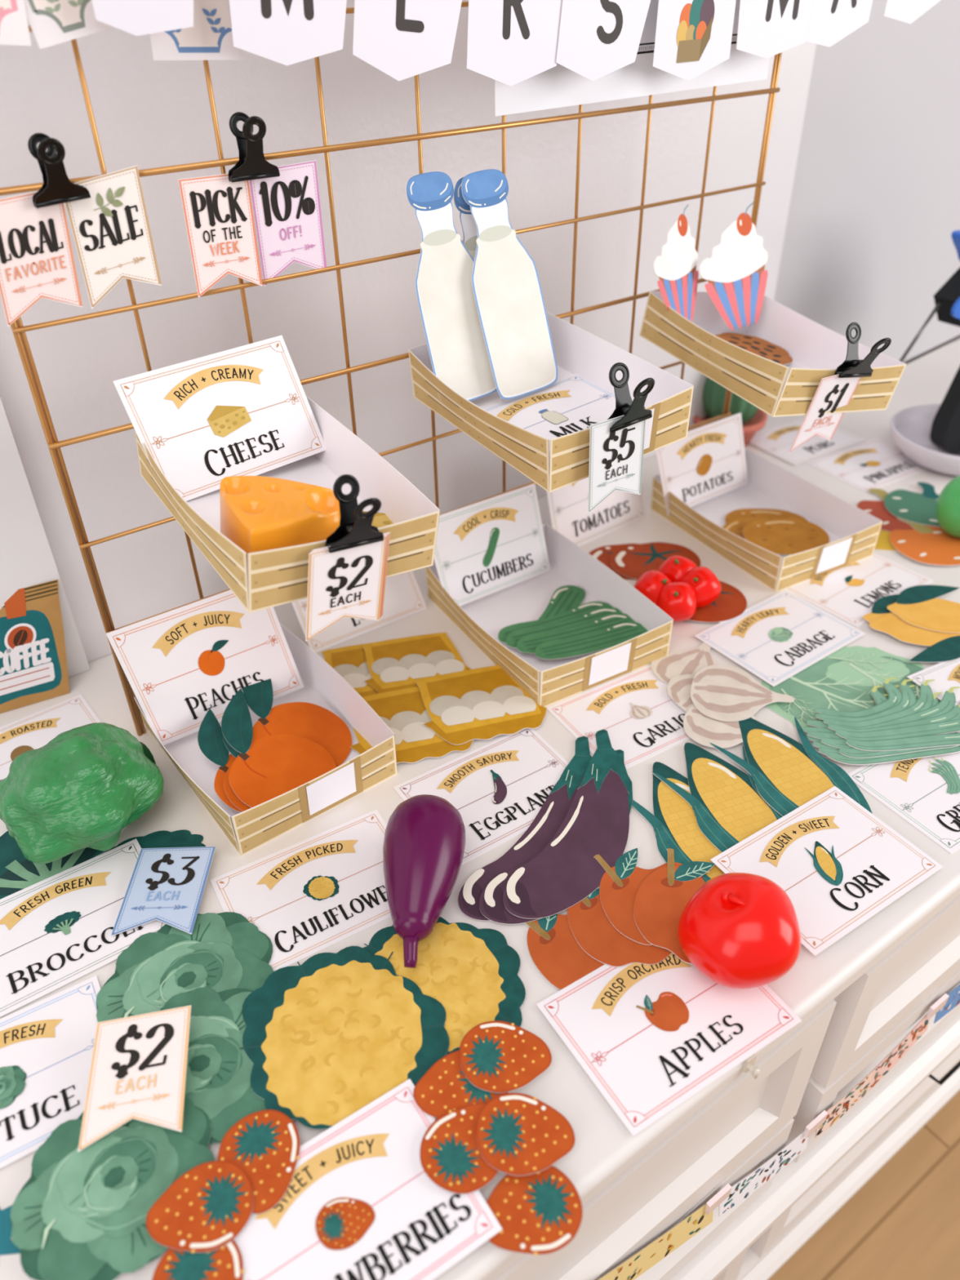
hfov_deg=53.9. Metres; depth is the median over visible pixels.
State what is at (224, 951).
cutout
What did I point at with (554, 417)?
picture
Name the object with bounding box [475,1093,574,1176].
cutout
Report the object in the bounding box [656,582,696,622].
tomato
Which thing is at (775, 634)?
picture
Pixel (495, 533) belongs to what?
picture
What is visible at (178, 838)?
cutout
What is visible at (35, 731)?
sign card
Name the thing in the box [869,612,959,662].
cutout
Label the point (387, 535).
price tag
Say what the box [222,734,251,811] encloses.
cutout
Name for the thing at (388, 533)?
price tag
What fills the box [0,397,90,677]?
board
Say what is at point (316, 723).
cutout
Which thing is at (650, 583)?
tomato
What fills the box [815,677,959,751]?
cutout
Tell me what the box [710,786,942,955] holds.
sign card
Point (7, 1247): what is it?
cutout
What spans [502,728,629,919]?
cutout
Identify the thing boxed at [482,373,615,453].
sign card
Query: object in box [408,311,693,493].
crate
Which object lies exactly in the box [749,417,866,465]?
sign card
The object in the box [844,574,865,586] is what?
picture
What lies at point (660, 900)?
cutout
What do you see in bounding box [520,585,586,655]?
cutout
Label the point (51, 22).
card
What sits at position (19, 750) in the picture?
picture
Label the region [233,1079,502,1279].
sign card
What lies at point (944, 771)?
picture
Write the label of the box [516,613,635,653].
cutout
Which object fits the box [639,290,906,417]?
crate
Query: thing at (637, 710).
picture
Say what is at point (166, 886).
price tag
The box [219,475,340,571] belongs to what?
cheese
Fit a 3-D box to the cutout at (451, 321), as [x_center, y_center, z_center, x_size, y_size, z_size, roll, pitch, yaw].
[-0.021,-0.262,0.709,0.060,0.157,0.046,-24,42,-28]
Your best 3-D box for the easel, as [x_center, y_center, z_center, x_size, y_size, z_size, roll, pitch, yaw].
[0.599,-0.423,1.146,0.224,0.149,0.034,-24,42,-27]
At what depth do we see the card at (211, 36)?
0.55 m
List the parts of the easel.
wire leg, blue panel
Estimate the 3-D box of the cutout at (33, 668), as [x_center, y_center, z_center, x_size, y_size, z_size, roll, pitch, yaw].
[-0.388,0.009,0.790,0.097,0.099,0.023,-18,40,-21]
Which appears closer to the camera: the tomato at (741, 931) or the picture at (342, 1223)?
the picture at (342, 1223)
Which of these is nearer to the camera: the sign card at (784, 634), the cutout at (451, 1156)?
the cutout at (451, 1156)
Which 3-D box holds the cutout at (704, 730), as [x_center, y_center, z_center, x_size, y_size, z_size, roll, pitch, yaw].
[0.198,0.069,0.769,0.065,0.001,0.072,-15,39,-18]
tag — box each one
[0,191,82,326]
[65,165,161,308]
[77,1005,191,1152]
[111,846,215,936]
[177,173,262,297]
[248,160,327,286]
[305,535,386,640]
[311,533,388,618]
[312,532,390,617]
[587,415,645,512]
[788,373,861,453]
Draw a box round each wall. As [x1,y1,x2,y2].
[0,0,816,662]
[773,0,959,360]
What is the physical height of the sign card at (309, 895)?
0.001 m
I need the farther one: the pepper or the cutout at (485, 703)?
the pepper
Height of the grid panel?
0.641 m
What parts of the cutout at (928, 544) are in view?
stem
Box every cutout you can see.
[0,578,69,713]
[0,826,125,899]
[0,1204,20,1256]
[9,1097,214,1279]
[96,829,205,856]
[96,911,273,1022]
[146,1160,253,1253]
[151,1240,244,1279]
[159,986,266,1146]
[197,708,242,812]
[217,1109,300,1214]
[221,688,336,808]
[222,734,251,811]
[240,946,449,1129]
[243,678,351,767]
[321,642,378,697]
[350,686,474,763]
[361,632,471,693]
[362,511,394,528]
[363,916,525,1054]
[405,171,497,400]
[413,1050,508,1118]
[415,665,546,745]
[419,1102,498,1194]
[453,176,477,259]
[457,736,591,920]
[459,1021,551,1093]
[461,168,557,399]
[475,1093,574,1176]
[479,749,632,924]
[486,1165,582,1255]
[497,601,613,643]
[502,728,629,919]
[505,607,623,648]
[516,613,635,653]
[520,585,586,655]
[524,913,604,990]
[534,621,648,659]
[567,886,671,967]
[588,543,639,580]
[593,848,705,945]
[609,542,700,579]
[631,761,724,882]
[633,848,715,964]
[650,642,719,684]
[652,742,782,852]
[653,204,698,321]
[666,674,695,711]
[683,704,755,747]
[687,580,746,622]
[690,664,794,721]
[699,201,768,330]
[709,716,872,816]
[715,332,792,364]
[722,516,761,539]
[724,508,808,524]
[742,518,829,555]
[760,645,940,733]
[803,684,959,758]
[806,693,959,764]
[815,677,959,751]
[857,488,927,532]
[862,594,898,633]
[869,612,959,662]
[874,529,897,551]
[884,482,940,527]
[886,584,959,633]
[888,517,959,565]
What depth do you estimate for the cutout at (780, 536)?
1.00 m
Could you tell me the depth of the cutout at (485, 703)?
0.79 m
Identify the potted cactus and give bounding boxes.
[693,377,767,446]
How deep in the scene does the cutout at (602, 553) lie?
0.99 m
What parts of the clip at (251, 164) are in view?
handle plate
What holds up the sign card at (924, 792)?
on the sideboard
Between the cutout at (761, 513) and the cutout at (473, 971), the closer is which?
the cutout at (473, 971)
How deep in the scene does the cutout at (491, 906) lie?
0.64 m
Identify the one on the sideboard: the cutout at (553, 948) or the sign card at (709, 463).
the cutout at (553, 948)
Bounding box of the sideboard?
[0,340,959,1279]
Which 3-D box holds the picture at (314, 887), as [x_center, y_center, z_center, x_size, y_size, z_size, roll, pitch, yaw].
[-0.109,0.170,0.647,0.024,0.001,0.023,-20,40,-24]
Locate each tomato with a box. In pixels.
[634,569,671,604]
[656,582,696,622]
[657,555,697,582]
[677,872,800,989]
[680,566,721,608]
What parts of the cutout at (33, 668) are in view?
name panel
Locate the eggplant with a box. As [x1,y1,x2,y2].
[382,794,465,968]
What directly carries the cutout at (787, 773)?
on the sideboard
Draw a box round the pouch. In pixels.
[929,366,959,453]
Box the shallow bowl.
[890,404,959,475]
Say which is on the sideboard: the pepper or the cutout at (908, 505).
the cutout at (908, 505)
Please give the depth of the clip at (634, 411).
0.64 m
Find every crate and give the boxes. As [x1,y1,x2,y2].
[126,622,397,856]
[135,396,439,613]
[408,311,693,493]
[425,524,673,706]
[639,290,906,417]
[650,448,882,592]
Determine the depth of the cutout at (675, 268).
0.84 m
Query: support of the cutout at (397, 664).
on the cutout at (349, 662)
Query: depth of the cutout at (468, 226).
0.71 m
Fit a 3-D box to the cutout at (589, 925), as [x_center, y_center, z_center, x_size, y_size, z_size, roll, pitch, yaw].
[0.094,0.180,0.624,0.074,0.001,0.080,-3,36,-2]
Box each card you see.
[0,0,31,45]
[0,694,101,781]
[0,838,165,1017]
[0,975,100,1168]
[23,0,114,48]
[106,589,304,746]
[112,335,325,501]
[149,0,244,60]
[209,809,391,971]
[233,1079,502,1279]
[291,571,426,653]
[393,728,568,864]
[433,483,550,606]
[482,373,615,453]
[536,952,801,1136]
[546,477,645,546]
[546,664,690,768]
[655,412,747,515]
[694,589,866,686]
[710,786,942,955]
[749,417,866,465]
[784,552,933,627]
[805,438,928,492]
[848,731,959,853]
[906,657,959,706]
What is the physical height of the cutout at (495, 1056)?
0.001 m
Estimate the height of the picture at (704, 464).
0.026 m
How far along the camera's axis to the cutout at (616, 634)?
0.85 m
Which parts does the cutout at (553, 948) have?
stem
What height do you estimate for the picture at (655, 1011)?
0.001 m
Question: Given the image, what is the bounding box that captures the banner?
[91,0,940,86]
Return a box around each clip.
[27,133,90,208]
[227,111,279,182]
[324,474,383,553]
[606,362,654,432]
[834,322,891,377]
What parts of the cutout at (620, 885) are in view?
stem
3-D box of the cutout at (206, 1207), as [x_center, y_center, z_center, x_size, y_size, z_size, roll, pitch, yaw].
[-0.141,0.286,0.476,0.053,0.001,0.043,-12,38,-14]
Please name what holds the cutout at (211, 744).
in the crate at (247, 830)
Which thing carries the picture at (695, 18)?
attached to the banner
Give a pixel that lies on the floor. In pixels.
(904, 1223)
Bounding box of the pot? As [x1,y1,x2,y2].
[693,408,767,446]
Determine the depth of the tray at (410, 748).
0.76 m
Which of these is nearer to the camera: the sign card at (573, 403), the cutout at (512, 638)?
the sign card at (573, 403)
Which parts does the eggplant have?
stem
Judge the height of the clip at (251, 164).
0.037 m
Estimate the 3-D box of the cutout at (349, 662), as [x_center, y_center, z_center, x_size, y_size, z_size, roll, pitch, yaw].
[-0.093,0.027,0.840,0.096,0.001,0.085,-8,37,-9]
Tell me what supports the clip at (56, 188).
attached to the grid panel
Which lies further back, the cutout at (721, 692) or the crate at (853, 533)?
the crate at (853, 533)
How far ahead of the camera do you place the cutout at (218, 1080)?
0.55 m
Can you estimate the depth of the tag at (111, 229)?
0.58 m
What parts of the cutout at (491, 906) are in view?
stem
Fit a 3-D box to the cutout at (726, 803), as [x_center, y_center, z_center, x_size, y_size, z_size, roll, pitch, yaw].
[0.192,0.126,0.695,0.082,0.001,0.157,-13,38,-16]
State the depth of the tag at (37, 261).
0.56 m
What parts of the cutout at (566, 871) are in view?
stem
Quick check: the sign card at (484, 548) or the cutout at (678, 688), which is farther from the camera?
the sign card at (484, 548)
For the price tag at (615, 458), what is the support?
attached to the crate at (577, 351)
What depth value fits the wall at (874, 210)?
1.20 m
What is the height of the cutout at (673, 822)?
0.001 m
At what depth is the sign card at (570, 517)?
1.01 m
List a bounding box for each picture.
[0,1065,26,1108]
[10,745,33,760]
[44,911,80,934]
[198,640,228,675]
[207,405,251,436]
[302,875,338,900]
[315,1196,374,1249]
[483,527,499,567]
[490,769,506,804]
[538,408,568,424]
[629,702,652,719]
[635,991,688,1031]
[676,0,714,62]
[696,453,712,475]
[768,626,793,642]
[804,840,843,885]
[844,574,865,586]
[860,461,880,466]
[928,755,959,794]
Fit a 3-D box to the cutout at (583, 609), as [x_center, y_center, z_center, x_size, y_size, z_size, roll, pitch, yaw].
[0.072,-0.016,0.886,0.121,0.001,0.033,-15,40,-17]
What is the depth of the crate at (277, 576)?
0.60 m
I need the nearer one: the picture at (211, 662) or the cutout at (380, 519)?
the cutout at (380, 519)
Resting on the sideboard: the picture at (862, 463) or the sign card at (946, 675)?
the sign card at (946, 675)
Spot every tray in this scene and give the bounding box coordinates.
[350,733,474,763]
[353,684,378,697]
[364,666,471,693]
[423,703,546,745]
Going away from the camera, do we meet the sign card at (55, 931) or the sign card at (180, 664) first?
the sign card at (55, 931)
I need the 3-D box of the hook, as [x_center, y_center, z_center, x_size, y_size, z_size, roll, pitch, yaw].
[0.158,0.247,0.549,0.007,0.013,0.012,-24,42,-27]
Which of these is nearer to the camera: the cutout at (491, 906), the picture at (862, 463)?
the cutout at (491, 906)
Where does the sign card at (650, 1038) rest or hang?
on the sideboard
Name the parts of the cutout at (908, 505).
stem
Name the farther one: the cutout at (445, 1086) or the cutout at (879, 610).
the cutout at (879, 610)
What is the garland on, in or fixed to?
attached to the sideboard
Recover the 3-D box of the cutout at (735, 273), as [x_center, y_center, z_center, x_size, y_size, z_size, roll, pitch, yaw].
[0.240,-0.343,0.875,0.091,0.101,0.034,-31,46,-34]
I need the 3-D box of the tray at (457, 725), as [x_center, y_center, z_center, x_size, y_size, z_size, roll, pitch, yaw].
[0.007,0.069,0.774,0.104,0.001,0.034,-9,37,-10]
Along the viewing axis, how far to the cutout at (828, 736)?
0.75 m
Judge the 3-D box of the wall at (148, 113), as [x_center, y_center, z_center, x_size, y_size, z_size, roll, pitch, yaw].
[-0.008,-0.623,0.709,0.890,1.200,0.012,-24,42,-27]
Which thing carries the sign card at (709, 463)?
in the crate at (853, 533)
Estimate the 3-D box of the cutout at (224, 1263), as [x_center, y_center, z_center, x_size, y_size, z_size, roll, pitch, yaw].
[-0.133,0.308,0.449,0.043,0.001,0.053,-23,42,-27]
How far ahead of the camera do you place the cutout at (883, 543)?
1.00 m
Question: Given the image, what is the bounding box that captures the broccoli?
[0,722,164,863]
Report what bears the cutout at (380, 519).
in the crate at (277, 576)
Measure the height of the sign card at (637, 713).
0.001 m
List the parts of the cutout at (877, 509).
stem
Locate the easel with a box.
[899,230,959,364]
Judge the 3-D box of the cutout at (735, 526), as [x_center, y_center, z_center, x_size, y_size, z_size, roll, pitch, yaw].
[0.288,-0.116,1.018,0.052,0.002,0.072,28,45,31]
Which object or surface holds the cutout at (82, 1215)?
on the sideboard
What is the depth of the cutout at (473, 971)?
0.59 m
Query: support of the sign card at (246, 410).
in the crate at (277, 576)
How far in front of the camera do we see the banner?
0.65 m
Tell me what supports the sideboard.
on the floor
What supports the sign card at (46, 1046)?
on the sideboard
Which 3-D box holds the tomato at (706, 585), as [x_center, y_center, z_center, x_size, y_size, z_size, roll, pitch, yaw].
[0.210,-0.050,0.902,0.038,0.038,0.037,-11,38,-13]
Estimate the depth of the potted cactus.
1.17 m
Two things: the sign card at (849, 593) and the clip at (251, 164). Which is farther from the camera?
the sign card at (849, 593)
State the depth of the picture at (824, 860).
0.65 m
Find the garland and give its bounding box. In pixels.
[598,984,959,1279]
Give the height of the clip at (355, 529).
0.042 m
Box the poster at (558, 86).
[494,0,769,115]
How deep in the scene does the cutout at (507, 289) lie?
0.73 m
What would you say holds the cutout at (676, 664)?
on the sideboard
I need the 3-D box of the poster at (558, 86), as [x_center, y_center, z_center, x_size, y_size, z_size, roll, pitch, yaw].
[0.129,-0.501,0.710,0.294,0.161,0.001,-24,42,-27]
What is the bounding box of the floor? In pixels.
[768,1090,959,1279]
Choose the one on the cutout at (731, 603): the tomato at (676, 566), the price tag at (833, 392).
the tomato at (676, 566)
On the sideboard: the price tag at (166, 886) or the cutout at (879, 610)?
the cutout at (879, 610)
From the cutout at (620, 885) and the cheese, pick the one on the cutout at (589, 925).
the cutout at (620, 885)
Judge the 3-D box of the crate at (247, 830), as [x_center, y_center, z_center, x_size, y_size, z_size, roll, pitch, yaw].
[-0.177,0.067,0.755,0.149,0.041,0.203,-25,43,-29]
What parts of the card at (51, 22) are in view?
cream panel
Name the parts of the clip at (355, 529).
handle plate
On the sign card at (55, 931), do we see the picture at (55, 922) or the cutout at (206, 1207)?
the picture at (55, 922)
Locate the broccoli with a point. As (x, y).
(78, 790)
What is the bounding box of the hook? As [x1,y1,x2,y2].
[742,1053,759,1078]
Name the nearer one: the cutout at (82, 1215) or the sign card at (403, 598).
the cutout at (82, 1215)
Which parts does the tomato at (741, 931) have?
stem knob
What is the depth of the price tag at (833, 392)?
0.78 m
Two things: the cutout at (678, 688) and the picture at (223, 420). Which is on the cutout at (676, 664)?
the cutout at (678, 688)
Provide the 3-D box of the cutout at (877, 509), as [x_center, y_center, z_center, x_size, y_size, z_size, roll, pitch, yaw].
[0.468,-0.140,1.050,0.095,0.001,0.093,22,42,28]
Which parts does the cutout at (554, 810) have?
stem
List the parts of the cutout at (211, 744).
stem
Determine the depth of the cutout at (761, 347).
0.89 m
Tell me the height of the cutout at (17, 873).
0.001 m
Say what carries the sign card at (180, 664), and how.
in the crate at (247, 830)
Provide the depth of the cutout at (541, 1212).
0.48 m
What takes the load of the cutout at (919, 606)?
on the sideboard
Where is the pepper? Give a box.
[935,475,959,537]
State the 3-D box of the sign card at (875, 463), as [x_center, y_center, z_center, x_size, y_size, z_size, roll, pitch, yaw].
[0.477,-0.215,1.153,0.128,0.001,0.093,-21,41,-24]
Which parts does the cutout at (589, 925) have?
stem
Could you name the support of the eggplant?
on the sign card at (309, 895)
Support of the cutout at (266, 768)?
in the crate at (247, 830)
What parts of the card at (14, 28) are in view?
cream panel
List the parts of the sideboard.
drawer, drawer, drawer, moulding, moulding, drawer, drawer, drawer, handle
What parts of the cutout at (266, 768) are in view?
stem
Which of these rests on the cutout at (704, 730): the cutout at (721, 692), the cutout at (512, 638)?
the cutout at (721, 692)
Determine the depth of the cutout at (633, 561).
0.98 m
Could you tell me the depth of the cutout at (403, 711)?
0.77 m
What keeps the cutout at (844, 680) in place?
on the sideboard
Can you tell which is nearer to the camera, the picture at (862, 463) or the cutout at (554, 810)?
the cutout at (554, 810)
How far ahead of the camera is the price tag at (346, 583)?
0.57 m
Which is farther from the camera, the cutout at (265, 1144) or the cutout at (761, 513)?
the cutout at (761, 513)
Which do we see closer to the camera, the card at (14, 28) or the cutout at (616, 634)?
the card at (14, 28)
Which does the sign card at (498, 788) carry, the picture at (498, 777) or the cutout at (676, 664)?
the picture at (498, 777)
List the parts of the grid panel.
post, post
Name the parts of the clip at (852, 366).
handle plate, handle plate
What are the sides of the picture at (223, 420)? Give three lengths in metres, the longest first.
0.031 x 0.021 x 0.001 m
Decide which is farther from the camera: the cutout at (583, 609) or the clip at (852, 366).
the cutout at (583, 609)
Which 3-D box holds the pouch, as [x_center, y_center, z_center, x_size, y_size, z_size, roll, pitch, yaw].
[0.616,-0.298,1.129,0.119,0.149,0.069,-1,36,0]
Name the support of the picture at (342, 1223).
on the sign card at (359, 1202)
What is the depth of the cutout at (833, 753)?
0.74 m
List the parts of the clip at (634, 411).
handle plate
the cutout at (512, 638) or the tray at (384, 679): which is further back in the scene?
the cutout at (512, 638)
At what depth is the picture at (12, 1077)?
0.54 m
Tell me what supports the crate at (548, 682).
on the sideboard
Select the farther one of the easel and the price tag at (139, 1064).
the easel
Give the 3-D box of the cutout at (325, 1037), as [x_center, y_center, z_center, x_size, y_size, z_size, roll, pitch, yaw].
[-0.081,0.232,0.556,0.128,0.001,0.122,3,37,5]
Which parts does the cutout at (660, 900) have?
stem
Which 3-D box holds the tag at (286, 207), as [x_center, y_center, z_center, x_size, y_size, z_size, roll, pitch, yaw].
[-0.130,-0.283,0.644,0.051,0.075,0.006,-24,42,-27]
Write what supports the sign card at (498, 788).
on the sideboard
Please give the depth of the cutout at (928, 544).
0.99 m
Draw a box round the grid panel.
[0,0,782,736]
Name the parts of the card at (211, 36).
cream panel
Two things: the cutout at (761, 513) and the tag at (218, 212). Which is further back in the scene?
the cutout at (761, 513)
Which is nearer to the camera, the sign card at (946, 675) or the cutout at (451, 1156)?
the cutout at (451, 1156)
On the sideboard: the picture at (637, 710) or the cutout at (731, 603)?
the cutout at (731, 603)
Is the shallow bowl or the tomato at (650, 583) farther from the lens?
the shallow bowl
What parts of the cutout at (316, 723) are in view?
stem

